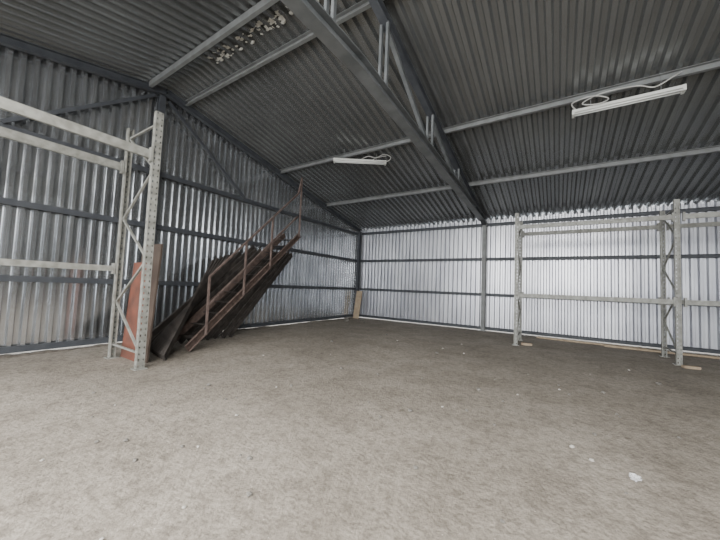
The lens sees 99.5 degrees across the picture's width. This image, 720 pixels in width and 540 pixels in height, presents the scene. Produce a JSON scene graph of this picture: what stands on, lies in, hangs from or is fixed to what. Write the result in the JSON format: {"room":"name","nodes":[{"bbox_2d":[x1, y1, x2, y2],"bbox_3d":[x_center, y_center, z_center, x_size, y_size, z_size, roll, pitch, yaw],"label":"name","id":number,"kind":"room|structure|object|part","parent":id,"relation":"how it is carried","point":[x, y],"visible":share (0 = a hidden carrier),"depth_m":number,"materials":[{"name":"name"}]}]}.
{"room":"warehouse interior","nodes":[
{"label":"warehouse interior","id":0,"kind":"room"},
{"bbox_2d":[0,45,357,353],"bbox_3d":[-5.133,-1.466,7.625,0.080,6.299,18.500,0,-4,33],"label":"wall","id":1,"kind":"structure","parent":0,"point":[30,312],"depth_m":6.96,"materials":[{"name":"metal"}]},
{"bbox_2d":[0,336,122,353],"bbox_3d":[-7.749,1.283,3.452,0.070,0.110,9.050,0,-4,33],"label":"beam","id":2,"kind":"structure","parent":1,"relation":"attached to","point":[23,348],"depth_m":6.03,"materials":[{"name":"metal"}]},
{"bbox_2d":[0,275,129,283],"bbox_3d":[-7.696,-0.014,3.524,0.070,0.110,9.050,0,-4,33],"label":"beam","id":3,"kind":"structure","parent":1,"relation":"attached to","point":[13,278],"depth_m":6.06,"materials":[{"name":"metal"}]},
{"bbox_2d":[0,197,145,226],"bbox_3d":[-7.640,-1.401,3.601,0.070,0.110,9.050,0,-4,33],"label":"beam","id":4,"kind":"structure","parent":1,"relation":"attached to","point":[7,201],"depth_m":6.14,"materials":[{"name":"metal"}]},
{"bbox_2d":[0,122,149,173],"bbox_3d":[-7.587,-2.728,3.675,0.070,0.110,9.050,0,-4,33],"label":"beam","id":5,"kind":"structure","parent":1,"relation":"attached to","point":[134,166],"depth_m":6.22,"materials":[{"name":"metal"}]},
{"bbox_2d":[0,93,155,123],"bbox_3d":[-5.699,-3.469,6.454,0.050,1.875,2.393,0,-4,33],"label":"brace","id":6,"kind":"object","parent":5,"relation":"attached to","point":[88,106],"visible":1,"depth_m":6.35,"materials":[{"name":"metal"}]},
{"bbox_2d":[156,224,356,261],"bbox_3d":[-2.623,-0.766,11.346,0.070,0.110,9.050,0,-4,33],"label":"beam","id":7,"kind":"structure","parent":1,"relation":"attached to","point":[159,227],"depth_m":9.28,"materials":[{"name":"metal"}]},
{"bbox_2d":[158,281,355,289],"bbox_3d":[-2.679,0.620,11.269,0.070,0.110,9.050,0,-4,33],"label":"beam","id":8,"kind":"structure","parent":1,"relation":"attached to","point":[176,283],"depth_m":10.94,"materials":[{"name":"metal"}]},
{"bbox_2d":[160,172,357,234],"bbox_3d":[-2.569,-2.093,11.420,0.070,0.110,9.050,0,-4,33],"label":"beam","id":9,"kind":"structure","parent":1,"relation":"attached to","point":[163,175],"depth_m":9.55,"materials":[{"name":"metal"}]},
{"bbox_2d":[167,101,244,197],"bbox_3d":[-4.261,-3.287,8.673,0.050,1.875,2.393,0,-4,33],"label":"brace","id":10,"kind":"object","parent":9,"relation":"attached to","point":[171,105],"visible":1,"depth_m":8.51,"materials":[{"name":"metal"}]},
{"bbox_2d":[238,314,352,328],"bbox_3d":[-2.731,1.917,11.197,0.070,0.110,9.050,0,-4,33],"label":"beam","id":11,"kind":"structure","parent":1,"relation":"attached to","point":[350,315],"depth_m":11.31,"materials":[{"name":"metal"}]},
{"bbox_2d":[0,317,719,539],"bbox_3d":[2.380,1.813,3.684,28.000,0.017,27.000,0,-4,33],"label":"floor","id":12,"kind":"structure","parent":0,"point":[324,465],"depth_m":2.99,"materials":[{"name":"concrete"}]},
{"bbox_2d":[0,96,163,370],"bbox_3d":[-4.947,-0.655,4.130,1.340,4.392,3.440,0,-4,33],"label":"rack","id":13,"kind":"object","parent":12,"relation":"on","point":[6,104],"visible":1,"depth_m":5.16,"materials":[{"name":"metal"}]},
{"bbox_3d":[-4.549,-0.551,5.811,0.080,4.380,0.100,0,-4,33],"label":"upright post","id":14,"kind":"part","parent":13,"relation":"part of","materials":[{"name":"metal"}]},
{"bbox_3d":[-3.664,1.637,5.058,0.180,0.024,0.180,0,-4,33],"label":"plate","id":15,"kind":"part","parent":13,"relation":"part of","materials":[{"name":"paint"}]},
{"bbox_3d":[-3.576,-0.547,5.180,0.080,4.380,0.120,0,-4,33],"label":"upright post","id":16,"kind":"part","parent":13,"relation":"part of","materials":[{"name":"metal"}]},
{"bbox_2d":[120,262,146,360],"bbox_3d":[-4.244,0.753,5.757,0.620,1.807,0.130,0,-4,33],"label":"panel","id":17,"kind":"object","parent":12,"relation":"on","point":[133,302],"visible":0.64,"depth_m":5.77,"materials":[{"name":"brown wood"}]},
{"bbox_2d":[138,244,162,362],"bbox_3d":[-4.057,0.586,5.769,0.760,2.156,0.130,0,-4,33],"label":"plywood sheet","id":18,"kind":"object","parent":12,"relation":"on","point":[158,248],"visible":0.43,"depth_m":5.61,"materials":[{"name":"brown wood"}]},
{"bbox_2d":[147,94,165,244],"bbox_3d":[-5.076,-1.313,7.457,0.140,6.060,0.140,0,-4,33],"label":"steel column","id":19,"kind":"structure","parent":12,"relation":"on","point":[161,100],"depth_m":7.55,"materials":[{"name":"grey metal"}]},
{"bbox_2d":[0,32,167,95],"bbox_3d":[-7.402,-3.836,3.814,0.120,2.076,9.163,0,-4,33],"label":"rafter","id":20,"kind":"object","parent":19,"relation":"attached to","point":[6,40],"visible":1,"depth_m":6.22,"materials":[{"name":"metal"}]},
{"bbox_2d":[0,317,352,358],"bbox_3d":[-4.430,1.785,8.396,0.275,0.056,15.500,0,-4,33],"label":"ridge","id":21,"kind":"object","parent":12,"relation":"on","point":[243,329],"visible":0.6,"depth_m":6.25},
{"bbox_2d":[161,260,213,360],"bbox_3d":[-3.871,0.701,7.098,0.045,2.122,3.014,3,-3,-12],"label":"plank","id":22,"kind":"object","parent":12,"relation":"on","point":[167,350],"visible":0.86,"depth_m":6.40,"materials":[{"name":"brown wood"}]},
{"bbox_2d":[151,263,225,353],"bbox_3d":[-3.956,0.620,7.576,0.045,2.325,3.033,2,-3,4],"label":"plank","id":23,"kind":"object","parent":12,"relation":"on","point":[213,278],"visible":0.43,"depth_m":6.83,"materials":[{"name":"brown wood"}]},
{"bbox_2d":[159,257,218,358],"bbox_3d":[-3.891,0.669,7.218,0.045,2.196,3.050,3,-3,-8],"label":"plank","id":24,"kind":"object","parent":12,"relation":"on","point":[216,259],"visible":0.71,"depth_m":7.26,"materials":[{"name":"brown wood"}]},
{"bbox_2d":[157,256,222,357],"bbox_3d":[-3.907,0.648,7.320,0.045,2.246,3.057,3,-3,-5],"label":"plank","id":25,"kind":"object","parent":12,"relation":"on","point":[221,257],"visible":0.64,"depth_m":7.38,"materials":[{"name":"brown wood"}]},
{"bbox_2d":[155,255,225,356],"bbox_3d":[-3.922,0.628,7.422,0.045,2.296,3.073,2,-3,-2],"label":"plank","id":26,"kind":"object","parent":12,"relation":"on","point":[224,257],"visible":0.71,"depth_m":7.19,"materials":[{"name":"brown wood"}]},
{"bbox_2d":[153,255,229,355],"bbox_3d":[-3.938,0.621,7.504,0.045,2.318,3.058,2,-3,1],"label":"plank","id":27,"kind":"object","parent":12,"relation":"on","point":[227,256],"visible":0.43,"depth_m":6.53,"materials":[{"name":"brown wood"}]},
{"bbox_2d":[150,255,234,352],"bbox_3d":[-3.974,0.610,7.663,0.045,2.353,3.045,2,-3,7],"label":"plank","id":28,"kind":"object","parent":12,"relation":"on","point":[217,275],"visible":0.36,"depth_m":7.70,"materials":[{"name":"brown wood"}]},
{"bbox_2d":[150,251,240,351],"bbox_3d":[-3.983,0.565,7.801,0.045,2.457,3.164,2,-3,10],"label":"plank","id":29,"kind":"object","parent":12,"relation":"on","point":[222,273],"visible":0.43,"depth_m":8.49,"materials":[{"name":"brown wood"}]},
{"bbox_2d":[151,245,254,338],"bbox_3d":[-4.054,0.448,8.140,0.050,2.715,3.581,1,-3,19],"label":"plank","id":30,"kind":"object","parent":12,"relation":"on","point":[164,323],"visible":0.29,"depth_m":7.24,"materials":[{"name":"brown wood"}]},
{"bbox_2d":[151,248,256,342],"bbox_3d":[-3.977,0.498,8.255,0.050,2.633,3.427,1,-3,20],"label":"plank","id":31,"kind":"object","parent":12,"relation":"on","point":[254,250],"visible":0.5,"depth_m":8.67,"materials":[{"name":"brown wood"}]},
{"bbox_2d":[178,257,264,343],"bbox_3d":[-3.637,0.489,8.809,0.050,2.739,3.443,1,-3,19],"label":"plank","id":32,"kind":"object","parent":12,"relation":"on","point":[181,340],"visible":0.43,"depth_m":7.81,"materials":[{"name":"brown wood"}]},
{"bbox_2d":[186,249,260,320],"bbox_3d":[-3.879,0.508,8.428,0.050,2.641,3.393,1,-3,20],"label":"plank","id":33,"kind":"object","parent":12,"relation":"on","point":[224,283],"visible":0.43,"depth_m":8.49,"materials":[{"name":"brown wood"}]},
{"bbox_2d":[187,250,272,341],"bbox_3d":[-3.563,0.546,8.916,0.050,2.642,3.275,1,-3,19],"label":"plank","id":34,"kind":"object","parent":12,"relation":"on","point":[232,294],"visible":0.64,"depth_m":8.56,"materials":[{"name":"brown wood"}]},
{"bbox_2d":[205,284,255,339],"bbox_3d":[-3.348,0.582,9.223,0.050,2.620,3.173,1,-3,19],"label":"plank","id":35,"kind":"object","parent":12,"relation":"on","point":[208,336],"visible":0.36,"depth_m":8.15,"materials":[{"name":"brown wood"}]},
{"bbox_2d":[201,253,276,340],"bbox_3d":[-3.445,0.570,9.053,0.050,2.620,3.216,1,-3,18],"label":"plank","id":36,"kind":"object","parent":12,"relation":"on","point":[274,254],"visible":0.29,"depth_m":9.79,"materials":[{"name":"brown wood"}]},
{"bbox_2d":[176,178,302,351],"bbox_3d":[-3.020,-0.690,8.393,0.724,5.034,4.079,1,-3,21],"label":"metal staircase","id":37,"kind":"structure","parent":12,"relation":"on","point":[208,327],"depth_m":7.75,"materials":[{"name":"brown metal"}]},
{"bbox_3d":[-2.692,-0.477,8.314,0.040,2.778,3.330,1,-3,21],"label":"rail","id":38,"kind":"part","parent":37,"relation":"part of","materials":[{"name":"brown metal"}]},
{"bbox_3d":[-2.622,-1.455,8.446,0.040,3.470,3.496,1,-3,21],"label":"handrail","id":39,"kind":"part","parent":37,"relation":"part of","materials":[{"name":"brown metal"}]},
{"bbox_2d":[212,252,286,338],"bbox_3d":[-3.231,0.551,9.449,0.050,2.717,3.247,1,-3,19],"label":"plank","id":40,"kind":"object","parent":12,"relation":"on","point":[242,303],"visible":0.79,"depth_m":8.82,"materials":[{"name":"brown wood"}]},
{"bbox_2d":[220,251,289,337],"bbox_3d":[-3.113,0.574,9.587,0.050,2.696,3.190,1,-3,18],"label":"plank","id":41,"kind":"object","parent":12,"relation":"on","point":[232,323],"visible":1,"depth_m":9.12,"materials":[{"name":"brown wood"}]},
{"bbox_2d":[228,253,292,336],"bbox_3d":[-3.026,0.606,9.730,0.050,2.654,3.095,1,-3,18],"label":"plank","id":42,"kind":"object","parent":12,"relation":"on","point":[242,318],"visible":1,"depth_m":9.38,"materials":[{"name":"brown wood"}]},
{"bbox_2d":[353,291,362,318],"bbox_3d":[-0.110,1.671,14.714,0.320,1.311,0.280,0,-4,33],"label":"board","id":43,"kind":"object","parent":12,"relation":"on","point":[359,293],"visible":1,"depth_m":14.70,"materials":[{"name":"brown wood"}]},
{"bbox_2d":[355,232,361,299],"bbox_3d":[-0.108,0.214,15.149,0.220,4.270,0.200,0,-4,33],"label":"steel column","id":44,"kind":"structure","parent":12,"relation":"on","point":[357,284],"depth_m":15.15,"materials":[{"name":"grey metal"}]},
{"bbox_2d":[166,90,360,232],"bbox_3d":[-2.428,-3.207,11.492,0.120,2.076,9.163,0,-4,33],"label":"rafter","id":45,"kind":"object","parent":44,"relation":"on","point":[172,96],"visible":1,"depth_m":9.70,"materials":[{"name":"metal"}]},
{"bbox_2d":[479,221,486,330],"bbox_3d":[4.843,0.210,11.941,0.220,4.320,0.200,0,-4,33],"label":"steel column","id":46,"kind":"structure","parent":12,"relation":"on","point":[484,228],"depth_m":11.89,"materials":[{"name":"grey metal"}]},
{"bbox_2d":[281,0,486,226],"bbox_3d":[-0.004,-3.391,4.449,0.200,2.087,18.511,0,-4,33],"label":"roof truss","id":47,"kind":"object","parent":46,"relation":"on","point":[316,18],"visible":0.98,"depth_m":5.23,"materials":[{"name":"metal"}]},
{"bbox_2d":[149,0,278,87],"bbox_3d":[1.777,-4.428,2.914,16.220,0.130,0.070,0,-4,33],"label":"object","id":48,"kind":"structure","parent":47,"relation":"attached to","point":[261,6],"depth_m":5.83,"materials":[{"name":"grey metal"}]},
{"bbox_2d":[185,0,383,105],"bbox_3d":[2.237,-4.359,3.625,16.220,0.130,0.070,0,-4,33],"label":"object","id":49,"kind":"structure","parent":47,"relation":"attached to","point":[363,5],"depth_m":6.19,"materials":[{"name":"grey metal"}]},
{"bbox_3d":[-0.416,-3.639,3.912,0.045,1.125,0.055,0,-4,33],"label":"web post","id":50,"kind":"part","parent":47,"relation":"part of","materials":[{"name":"metal"}]},
{"bbox_3d":[-0.315,-3.638,3.847,0.045,1.125,0.055,0,-4,33],"label":"web post","id":51,"kind":"part","parent":47,"relation":"part of","materials":[{"name":"metal"}]},
{"bbox_3d":[0.343,-3.542,5.084,0.045,1.125,0.055,0,-4,33],"label":"web post","id":52,"kind":"part","parent":47,"relation":"part of","materials":[{"name":"metal"}]},
{"bbox_3d":[0.444,-3.542,5.019,0.045,1.125,0.055,0,-4,33],"label":"web post","id":53,"kind":"part","parent":47,"relation":"part of","materials":[{"name":"metal"}]},
{"bbox_3d":[1.525,-3.111,6.910,0.045,0.764,0.055,0,-4,33],"label":"web post","id":54,"kind":"part","parent":47,"relation":"part of","materials":[{"name":"metal"}]},
{"bbox_3d":[1.626,-3.111,6.845,0.045,0.764,0.055,0,-4,33],"label":"web post","id":55,"kind":"part","parent":47,"relation":"part of","materials":[{"name":"metal"}]},
{"bbox_2d":[280,59,719,173],"bbox_3d":[4.000,-3.442,6.350,16.220,0.130,0.070,0,-4,33],"label":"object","id":56,"kind":"structure","parent":47,"relation":"attached to","point":[714,64],"depth_m":6.45,"materials":[{"name":"grey metal"}]},
{"bbox_2d":[571,71,686,117],"bbox_3d":[4.913,-3.283,5.683,1.619,0.420,0.194,0,-4,33],"label":"lamp","id":57,"kind":"object","parent":56,"relation":"hanging from","point":[681,89],"visible":1,"depth_m":5.63,"materials":[{"name":"white metal"}]},
{"bbox_2d":[326,145,719,206],"bbox_3d":[5.388,-2.720,8.496,16.220,0.130,0.070,0,-4,33],"label":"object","id":58,"kind":"structure","parent":47,"relation":"attached to","point":[712,149],"depth_m":8.40,"materials":[{"name":"grey metal"}]},
{"bbox_2d":[537,336,646,348],"bbox_3d":[7.256,2.320,9.739,2.802,0.050,0.140,0,-4,35],"label":"timber lath","id":59,"kind":"object","parent":12,"relation":"on","point":[567,340],"visible":0.71,"depth_m":9.80,"materials":[{"name":"brown wood"}]},
{"bbox_2d":[512,199,682,365],"bbox_3d":[6.343,0.298,8.556,3.560,3.892,1.350,0,-4,33],"label":"rack","id":60,"kind":"object","parent":12,"relation":"on","point":[662,217],"visible":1,"depth_m":8.09,"materials":[{"name":"metal"}]},
{"bbox_3d":[4.608,0.246,8.986,0.100,3.880,0.080,0,-4,33],"label":"upright post","id":61,"kind":"part","parent":60,"relation":"part of","materials":[{"name":"metal"}]},
{"bbox_3d":[5.242,0.327,9.965,0.100,3.880,0.080,0,-4,33],"label":"upright post","id":62,"kind":"part","parent":60,"relation":"part of","materials":[{"name":"metal"}]},
{"bbox_3d":[8.079,0.339,8.127,0.100,3.880,0.080,0,-4,33],"label":"upright post","id":63,"kind":"part","parent":60,"relation":"part of","materials":[{"name":"metal"}]},
{"bbox_3d":[7.444,0.258,7.147,0.100,3.880,0.080,0,-4,33],"label":"upright post","id":64,"kind":"part","parent":60,"relation":"part of","materials":[{"name":"metal"}]},
{"bbox_2d":[629,473,641,481],"bbox_3d":[2.280,1.717,2.525,0.085,0.054,0.085,2,-3,0],"label":"crumpled paper","id":65,"kind":"object","parent":12,"relation":"on","point":[633,476],"visible":1,"depth_m":2.51,"materials":[{"name":"white paper"}]},
{"bbox_2d":[604,344,719,358],"bbox_3d":[9.274,2.314,8.164,4.300,0.050,0.140,0,-4,32],"label":"timber lath","id":66,"kind":"object","parent":12,"relation":"on","point":[605,345],"visible":1,"depth_m":8.64,"materials":[{"name":"brown wood"}]},
{"bbox_2d":[681,365,700,369],"bbox_3d":[7.331,2.155,6.755,0.277,0.060,0.120,1,-3,20],"label":"wood block","id":67,"kind":"object","parent":12,"relation":"on","point":[683,366],"visible":1,"depth_m":6.72,"materials":[{"name":"beige wood"}]},
{"bbox_2d":[666,212,719,306],"bbox_3d":[9.323,0.311,6.625,3.538,3.892,1.350,0,-4,33],"label":"rack","id":68,"kind":"object","parent":12,"relation":"on","point":[685,216],"visible":0.79,"depth_m":7.02,"materials":[{"name":"metal"}]},
{"bbox_2d":[0,0,719,230],"bbox_3d":[1.856,-3.601,3.272,16.670,2.062,18.900,0,-4,33],"label":"ceiling","id":69,"kind":"structure","parent":0,"point":[473,60],"depth_m":6.53,"materials":[{"name":"grey metal"}]},
{"bbox_2d":[208,0,318,63],"bbox_3d":[-1.946,-4.553,5.816,3.103,0.065,0.320,0,-4,33],"label":"foam sealant","id":70,"kind":"object","parent":69,"relation":"attached to","point":[283,21],"visible":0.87,"depth_m":5.78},
{"bbox_2d":[333,154,390,165],"bbox_3d":[0.069,-3.340,8.972,1.682,0.409,0.190,2,-3,-1],"label":"lamp","id":71,"kind":"object","parent":69,"relation":"hanging from","point":[337,160],"visible":1,"depth_m":8.93,"materials":[{"name":"white metal"}]},
{"bbox_2d":[359,201,719,353],"bbox_3d":[6.792,0.159,10.865,16.420,4.380,0.085,0,-4,33],"label":"wall","id":72,"kind":"structure","parent":0,"point":[700,277],"depth_m":10.74,"materials":[{"name":"silver metal"}]},
{"bbox_2d":[359,314,480,328],"bbox_3d":[2.321,2.249,13.486,5.740,0.110,0.070,0,-4,33],"label":"beam","id":73,"kind":"structure","parent":72,"relation":"attached to","point":[360,315],"depth_m":13.23,"materials":[{"name":"metal"}]},
{"bbox_2d":[360,288,480,295],"bbox_3d":[2.373,0.952,13.559,5.740,0.110,0.070,0,-4,33],"label":"beam","id":74,"kind":"structure","parent":72,"relation":"attached to","point":[367,289],"depth_m":13.33,"materials":[{"name":"metal"}]},
{"bbox_2d":[361,258,481,261],"bbox_3d":[2.429,-0.434,13.636,5.740,0.110,0.070,0,-4,33],"label":"beam","id":75,"kind":"structure","parent":72,"relation":"attached to","point":[442,259],"depth_m":13.46,"materials":[{"name":"metal"}]},
{"bbox_2d":[362,224,481,234],"bbox_3d":[2.484,-1.791,13.711,5.740,0.110,0.070,0,-4,33],"label":"beam","id":76,"kind":"structure","parent":72,"relation":"attached to","point":[473,225],"depth_m":13.46,"materials":[{"name":"metal"}]},
{"bbox_2d":[485,327,719,353],"bbox_3d":[7.599,2.272,10.065,6.520,0.110,0.070,0,-4,33],"label":"beam","id":77,"kind":"structure","parent":72,"relation":"attached to","point":[715,351],"depth_m":9.83,"materials":[{"name":"metal"}]},
{"bbox_2d":[486,254,719,260],"bbox_3d":[7.707,-0.412,10.215,6.520,0.110,0.070,0,-4,33],"label":"beam","id":78,"kind":"structure","parent":72,"relation":"attached to","point":[682,255],"depth_m":9.97,"materials":[{"name":"metal"}]},
{"bbox_2d":[486,293,719,306],"bbox_3d":[7.651,0.975,10.137,6.520,0.110,0.070,0,-4,33],"label":"beam","id":79,"kind":"structure","parent":72,"relation":"attached to","point":[487,294],"depth_m":10.55,"materials":[{"name":"metal"}]},
{"bbox_2d":[487,206,719,226],"bbox_3d":[7.762,-1.769,10.290,6.520,0.110,0.070,0,-4,33],"label":"beam","id":80,"kind":"structure","parent":72,"relation":"attached to","point":[715,208],"depth_m":10.04,"materials":[{"name":"metal"}]}
]}

